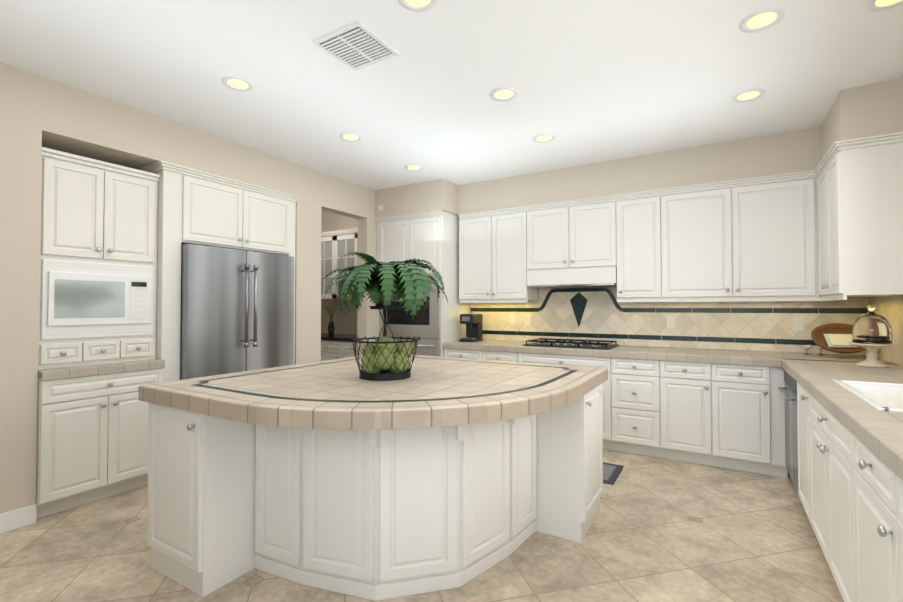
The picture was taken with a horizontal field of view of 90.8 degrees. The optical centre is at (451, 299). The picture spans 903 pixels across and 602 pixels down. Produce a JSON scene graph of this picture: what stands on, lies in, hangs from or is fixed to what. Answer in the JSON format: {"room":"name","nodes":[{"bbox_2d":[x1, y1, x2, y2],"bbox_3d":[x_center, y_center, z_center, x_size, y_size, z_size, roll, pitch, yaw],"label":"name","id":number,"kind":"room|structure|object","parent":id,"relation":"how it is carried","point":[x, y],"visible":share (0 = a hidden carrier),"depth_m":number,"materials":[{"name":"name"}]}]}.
{"room":"kitchen","nodes":[
{"label":"kitchen","id":0,"kind":"room"},
{"bbox_2d":[0,449,843,601],"bbox_3d":[-1.344,1.397,2.417,7.230,0.100,7.120,-1,-1,31],"label":"floor","id":1,"kind":"structure","parent":0,"point":[664,530],"depth_m":2.33,"materials":[{"name":"tile"}]},
{"bbox_2d":[36,363,167,518],"bbox_3d":[-2.613,0.925,3.179,0.730,0.870,0.701,-1,-1,31],"label":"base cabinet","id":2,"kind":"object","parent":1,"relation":"on","point":[93,426],"depth_m":2.92,"materials":[{"name":"beige wood"}]},
{"bbox_2d":[38,359,163,374],"bbox_3d":[-2.615,0.467,3.188,0.726,0.045,0.701,-1,-1,31],"label":"countertop","id":3,"kind":"structure","parent":2,"relation":"on","point":[139,362],"depth_m":2.98,"materials":[{"name":"beige tile"}]},
{"bbox_2d":[180,244,293,379],"bbox_3d":[-2.054,0.472,4.016,0.818,1.805,1.004,-1,-1,31],"label":"refrigerator","id":4,"kind":"object","parent":1,"relation":"on","point":[237,310],"visible":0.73,"depth_m":3.75,"materials":[{"name":"silver metal"}]},
{"bbox_2d":[321,341,340,360],"bbox_3d":[-1.442,0.976,6.088,0.420,0.870,0.630,-1,-1,31],"label":"base cabinet","id":5,"kind":"object","parent":1,"relation":"on","point":[336,346],"depth_m":5.81,"materials":[{"name":"white wood"}]},
{"bbox_2d":[321,333,356,340],"bbox_3d":[-1.625,0.520,6.200,1.680,0.046,0.640,-1,-1,31],"label":"countertop","id":6,"kind":"structure","parent":5,"relation":"on","point":[324,336],"depth_m":5.87,"materials":[{"name":"black stone"}]},
{"bbox_2d":[325,306,337,334],"bbox_3d":[-1.673,0.295,6.200,0.186,0.402,0.186,-1,-1,31],"label":"vase","id":7,"kind":"object","parent":6,"relation":"on","point":[331,328],"visible":1,"depth_m":6.17,"materials":[{"name":"black ceramic"}]},
{"bbox_2d":[341,341,356,357],"bbox_3d":[-1.082,0.972,5.873,0.420,0.870,0.630,-1,-1,31],"label":"base cabinet","id":8,"kind":"object","parent":1,"relation":"on","point":[347,350],"depth_m":5.66,"materials":[{"name":"white wood"}]},
{"bbox_2d":[138,379,607,600],"bbox_3d":[-0.280,0.929,2.558,1.904,0.840,1.904,-1,-1,31],"label":"kitchen island","id":9,"kind":"object","parent":1,"relation":"on","point":[430,474],"depth_m":2.10,"materials":[{"name":"painted wood"},{"name":"nickel"}]},
{"bbox_2d":[138,355,607,466],"bbox_3d":[-0.277,0.472,2.552,1.880,0.075,1.880,-1,-1,31],"label":"island countertop","id":10,"kind":"structure","parent":9,"relation":"on","point":[449,409],"depth_m":2.06,"materials":[{"name":"beige tile"}]},
{"bbox_2d":[320,252,447,380],"bbox_3d":[-0.355,0.094,2.478,0.666,0.674,0.689,-1,-1,31],"label":"potted plant","id":11,"kind":"object","parent":10,"relation":"on","point":[408,281],"visible":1,"depth_m":2.36,"materials":[{"name":"green plant"}]},
{"bbox_2d":[375,210,469,356],"bbox_3d":[-0.365,0.208,5.407,0.954,2.382,0.712,-1,-1,31],"label":"tall cabinet","id":12,"kind":"object","parent":1,"relation":"on","point":[432,237],"visible":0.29,"depth_m":5.09,"materials":[{"name":"white painted wood"}]},
{"bbox_2d":[443,348,482,358],"bbox_3d":[0.272,0.958,5.063,0.466,0.870,0.630,-1,-1,31],"label":"base cabinet","id":13,"kind":"object","parent":1,"relation":"on","point":[470,353],"depth_m":4.78,"materials":[{"name":"white wood"}]},
{"bbox_2d":[483,348,518,361],"bbox_3d":[0.647,0.954,4.838,0.410,0.870,0.630,-1,-1,31],"label":"base cabinet","id":14,"kind":"object","parent":1,"relation":"on","point":[488,353],"depth_m":4.57,"materials":[{"name":"white wood"}]},
{"bbox_2d":[519,352,610,449],"bbox_3d":[1.210,0.948,4.502,0.900,0.870,0.630,-1,-1,31],"label":"base cabinet","id":15,"kind":"object","parent":1,"relation":"on","point":[559,358],"depth_m":4.10,"materials":[{"name":"white wood"}]},
{"bbox_2d":[603,462,623,484],"bbox_3d":[1.026,1.363,3.622,0.640,0.010,0.440,-1,-1,31],"label":"mat","id":16,"kind":"object","parent":1,"relation":"on","point":[611,472],"visible":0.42,"depth_m":3.50,"materials":[{"name":"grey fabric"}]},
{"bbox_2d":[611,356,662,457],"bbox_3d":[1.767,0.942,4.168,0.400,0.870,0.630,-1,-1,31],"label":"base cabinet","id":17,"kind":"object","parent":1,"relation":"on","point":[636,382],"depth_m":3.90,"materials":[{"name":"white wood"}]},
{"bbox_2d":[663,360,714,465],"bbox_3d":[2.102,0.939,3.968,0.380,0.870,0.630,-1,-1,31],"label":"base cabinet","id":18,"kind":"object","parent":1,"relation":"on","point":[688,385],"depth_m":3.69,"materials":[{"name":"white wood"}]},
{"bbox_2d":[715,360,774,475],"bbox_3d":[2.432,0.935,3.770,0.390,0.870,0.630,-1,-1,31],"label":"base cabinet","id":19,"kind":"object","parent":1,"relation":"on","point":[744,393],"depth_m":3.49,"materials":[{"name":"white wood"}]},
{"bbox_2d":[443,340,890,363],"bbox_3d":[1.640,0.486,4.244,3.664,0.045,0.645,-1,-1,31],"label":"countertop","id":20,"kind":"structure","parent":19,"relation":"on","point":[724,356],"depth_m":3.86,"materials":[{"name":"beige tile"}]},
{"bbox_2d":[459,314,482,341],"bbox_3d":[0.225,0.320,5.108,0.180,0.315,0.260,-1,-1,31],"label":"coffee maker","id":21,"kind":"object","parent":20,"relation":"on","point":[473,323],"visible":0.98,"depth_m":5.07,"materials":[{"name":"black plastic"}]},
{"bbox_2d":[523,338,618,349],"bbox_3d":[1.212,0.442,4.515,0.840,0.050,0.500,-1,-1,31],"label":"cooktop","id":22,"kind":"object","parent":20,"relation":"in","point":[569,343],"visible":1,"depth_m":4.40,"materials":[{"name":"black metal"}]},
{"bbox_2d":[800,345,823,354],"bbox_3d":[2.980,0.412,3.670,0.182,0.080,0.040,-1,-1,31],"label":"bird figurines","id":23,"kind":"object","parent":20,"relation":"on","point":[806,347],"visible":0.73,"depth_m":3.67,"materials":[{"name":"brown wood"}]},
{"bbox_2d":[811,323,866,353],"bbox_3d":[3.023,0.298,3.445,0.393,0.229,0.218,-1,-1,31],"label":"wooden tray","id":24,"kind":"object","parent":20,"relation":"on","point":[835,337],"visible":0.83,"depth_m":3.48,"materials":[{"name":"brown wood"}]},
{"bbox_2d":[783,372,794,485],"bbox_3d":[2.634,0.921,2.945,0.632,0.870,0.619,-1,-1,31],"label":"dishwasher","id":25,"kind":"object","parent":1,"relation":"on","point":[788,400],"depth_m":3.17,"materials":[{"name":"silver"}]},
{"bbox_2d":[791,380,806,513],"bbox_3d":[2.359,0.913,2.486,0.632,0.870,0.451,-1,-1,31],"label":"base cabinet","id":26,"kind":"object","parent":1,"relation":"on","point":[800,436],"depth_m":2.75,"materials":[{"name":"white wood"}]},
{"bbox_2d":[803,392,846,601],"bbox_3d":[2.005,0.903,1.894,0.632,0.870,0.930,-1,-1,31],"label":"base cabinet","id":27,"kind":"object","parent":1,"relation":"on","point":[825,431],"depth_m":2.03,"materials":[{"name":"white wood"}]},
{"bbox_2d":[779,356,902,483],"bbox_3d":[1.461,0.439,1.009,0.650,0.063,5.240,-1,-1,31],"label":"countertop","id":28,"kind":"structure","parent":27,"relation":"on","point":[880,432],"depth_m":1.86,"materials":[{"name":"beige tile"}]},
{"bbox_2d":[831,376,902,411],"bbox_3d":[2.014,0.529,1.918,0.439,0.228,0.794,-1,-1,31],"label":"sink","id":29,"kind":"object","parent":28,"relation":"in","point":[887,395],"depth_m":2.22,"materials":[{"name":"white ceramic"}]},
{"bbox_2d":[849,305,895,367],"bbox_3d":[2.771,0.237,2.936,0.230,0.405,0.230,-1,-1,31],"label":"stand","id":30,"kind":"object","parent":28,"relation":"on","point":[871,331],"visible":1,"depth_m":2.89,"materials":[{"name":"white glass"}]},
{"bbox_2d":[847,432,886,601],"bbox_3d":[1.645,0.892,1.293,0.632,0.870,0.470,-1,-1,31],"label":"base cabinet","id":31,"kind":"object","parent":1,"relation":"on","point":[866,478],"depth_m":1.52,"materials":[{"name":"white wood"}]},
{"bbox_2d":[887,472,902,601],"bbox_3d":[1.286,0.882,0.692,0.632,0.870,0.930,-1,-1,31],"label":"base cabinet","id":32,"kind":"object","parent":1,"relation":"on","point":[894,489],"depth_m":1.27,"materials":[{"name":"white wood"}]},
{"bbox_2d":[0,63,902,533],"bbox_3d":[-1.344,-0.018,2.442,7.230,2.730,7.120,-1,-1,31],"label":"wall","id":33,"kind":"structure","parent":0,"point":[36,113],"depth_m":3.44,"materials":[{"name":"paint"}]},
{"bbox_2d":[38,151,163,370],"bbox_3d":[-2.658,-0.228,3.226,0.626,1.347,0.701,-1,-1,31],"label":"upper cabinet","id":34,"kind":"object","parent":33,"relation":"attached to","point":[113,237],"depth_m":3.04,"materials":[{"name":"beige wood"}]},
{"bbox_2d":[152,167,291,255],"bbox_3d":[-2.120,-0.715,4.076,0.684,0.551,1.016,-1,-1,31],"label":"upper cabinet","id":35,"kind":"object","parent":33,"relation":"attached to","point":[204,210],"depth_m":3.75,"materials":[{"name":"beige wood"}]},
{"bbox_2d":[321,232,336,299],"bbox_3d":[-1.884,-0.456,6.553,0.890,0.910,0.330,-1,-1,31],"label":"upper cabinet","id":36,"kind":"object","parent":33,"relation":"attached to","point":[336,246],"depth_m":6.28,"materials":[{"name":"white wood"}]},
{"bbox_2d":[337,228,357,299],"bbox_3d":[-1.206,-0.464,6.147,0.890,0.910,0.330,-1,-1,31],"label":"upper cabinet","id":37,"kind":"object","parent":33,"relation":"attached to","point":[347,242],"depth_m":6.10,"materials":[{"name":"white wood"}]},
{"bbox_2d":[459,212,489,302],"bbox_3d":[0.353,-0.472,5.203,0.415,0.966,0.350,-1,-1,31],"label":"upper cabinet","id":38,"kind":"object","parent":33,"relation":"attached to","point":[474,231],"depth_m":5.05,"materials":[{"name":"white wood"}]},
{"bbox_2d":[490,208,537,299],"bbox_3d":[0.709,-0.476,4.990,0.415,0.966,0.350,-1,-1,31],"label":"upper cabinet","id":39,"kind":"object","parent":33,"relation":"attached to","point":[508,228],"depth_m":4.84,"materials":[{"name":"white wood"}]},
{"bbox_2d":[526,204,569,287],"bbox_3d":[1.079,-0.555,4.763,0.455,0.816,0.360,-1,-1,31],"label":"upper cabinet","id":40,"kind":"object","parent":33,"relation":"attached to","point":[547,225],"depth_m":4.61,"materials":[{"name":"white wood"}]},
{"bbox_2d":[570,196,617,287],"bbox_3d":[1.470,-0.559,4.530,0.455,0.816,0.360,-1,-1,31],"label":"upper cabinet","id":41,"kind":"object","parent":33,"relation":"attached to","point":[593,223],"depth_m":4.37,"materials":[{"name":"white wood"}]},
{"bbox_2d":[614,192,661,299],"bbox_3d":[1.835,-0.488,4.316,0.390,0.966,0.350,-1,-1,31],"label":"upper cabinet","id":42,"kind":"object","parent":33,"relation":"attached to","point":[640,216],"depth_m":4.16,"materials":[{"name":"white wood"}]},
{"bbox_2d":[470,287,865,354],"bbox_3d":[1.788,0.166,4.526,3.630,0.600,0.017,-1,-1,31],"label":"backsplash","id":43,"kind":"structure","parent":33,"relation":"attached to","point":[593,313],"depth_m":4.34,"materials":[{"name":"tile"}]},
{"bbox_2d":[662,184,733,299],"bbox_3d":[2.238,-0.492,4.074,0.550,0.966,0.350,-1,-1,31],"label":"upper cabinet","id":44,"kind":"object","parent":33,"relation":"attached to","point":[698,223],"depth_m":3.91,"materials":[{"name":"white wood"}]},
{"bbox_2d":[734,172,817,299],"bbox_3d":[2.727,-0.497,3.782,0.590,0.966,0.350,-1,-1,31],"label":"upper cabinet","id":45,"kind":"object","parent":33,"relation":"attached to","point":[776,245],"depth_m":3.63,"materials":[{"name":"white wood"}]},
{"bbox_2d":[814,164,884,299],"bbox_3d":[2.956,-0.506,3.260,0.378,0.966,0.350,-1,-1,31],"label":"upper cabinet","id":46,"kind":"object","parent":33,"relation":"attached to","point":[817,175],"depth_m":3.43,"materials":[{"name":"white wood"}]},
{"bbox_2d":[822,136,902,299],"bbox_3d":[2.776,-0.511,2.960,0.378,0.966,0.350,-1,-1,31],"label":"upper cabinet","id":47,"kind":"object","parent":33,"relation":"attached to","point":[829,227],"depth_m":2.84,"materials":[{"name":"white wood"}]},
{"bbox_2d":[866,296,902,365],"bbox_3d":[2.132,0.181,1.523,0.020,0.466,4.818,-1,-1,31],"label":"backsplash","id":48,"kind":"structure","parent":33,"relation":"attached to","point":[890,307],"depth_m":3.11,"materials":[{"name":"tile"}]},
{"bbox_2d":[0,0,902,213],"bbox_3d":[-1.344,-1.433,2.467,7.230,0.100,7.120,-1,-1,31],"label":"ceiling","id":49,"kind":"structure","parent":0,"point":[593,81],"depth_m":2.69,"materials":[{"name":"white paint"}]},
{"bbox_2d":[221,76,253,91],"bbox_3d":[-1.357,-1.373,2.828,0.188,0.006,0.189,-1,-1,31],"label":"recessed light","id":50,"kind":"object","parent":49,"relation":"in","point":[232,82],"depth_m":2.83,"materials":[{"name":"white"}]},
{"bbox_2d":[340,133,361,141],"bbox_3d":[-0.839,-1.357,3.714,0.191,0.006,0.190,-1,-1,31],"label":"recessed light","id":51,"kind":"object","parent":49,"relation":"in","point":[351,137],"depth_m":3.72,"materials":[{"name":"white"}]},
{"bbox_2d":[313,21,398,70],"bbox_3d":[-0.517,-1.373,2.437,0.330,0.020,0.330,-1,-1,31],"label":"ceiling vent","id":52,"kind":"object","parent":49,"relation":"in","point":[357,45],"visible":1,"depth_m":2.40,"materials":[{"name":"white metal"}]},
{"bbox_2d":[405,165,422,170],"bbox_3d":[-0.382,-1.343,4.534,0.188,0.006,0.190,-1,-1,31],"label":"recessed light","id":53,"kind":"object","parent":49,"relation":"in","point":[410,167],"depth_m":4.53,"materials":[{"name":"white"}]},
{"bbox_2d":[398,0,437,11],"bbox_3d":[-0.149,-1.386,2.073,0.160,0.006,0.124,-1,-1,31],"label":"recessed light","id":54,"kind":"object","parent":49,"relation":"in","point":[413,5],"depth_m":2.09,"materials":[{"name":"white"}]},
{"bbox_2d":[490,87,518,100],"bbox_3d":[0.353,-1.370,2.969,0.184,0.006,0.191,-1,-1,31],"label":"recessed light","id":55,"kind":"object","parent":49,"relation":"in","point":[504,93],"depth_m":2.97,"materials":[{"name":"white"}]},
{"bbox_2d":[533,134,555,142],"bbox_3d":[0.780,-1.357,3.734,0.182,0.006,0.188,-1,-1,31],"label":"recessed light","id":56,"kind":"object","parent":49,"relation":"in","point":[542,138],"depth_m":3.74,"materials":[{"name":"white"}]},
{"bbox_2d":[732,89,764,102],"bbox_3d":[1.991,-1.370,2.987,0.181,0.006,0.196,-1,-1,31],"label":"recessed light","id":57,"kind":"object","parent":49,"relation":"in","point":[752,94],"depth_m":2.99,"materials":[{"name":"white"}]},
{"bbox_2d":[739,7,784,32],"bbox_3d":[1.533,-1.384,2.202,0.184,0.006,0.193,-1,-1,31],"label":"recessed light","id":58,"kind":"object","parent":49,"relation":"in","point":[762,19],"depth_m":2.20,"materials":[{"name":"white"}]},
{"bbox_2d":[865,0,902,10],"bbox_3d":[2.021,-1.386,2.078,0.144,0.006,0.125,-1,-1,31],"label":"recessed light","id":59,"kind":"object","parent":49,"relation":"in","point":[872,5],"depth_m":2.09,"materials":[{"name":"white"}]}
]}

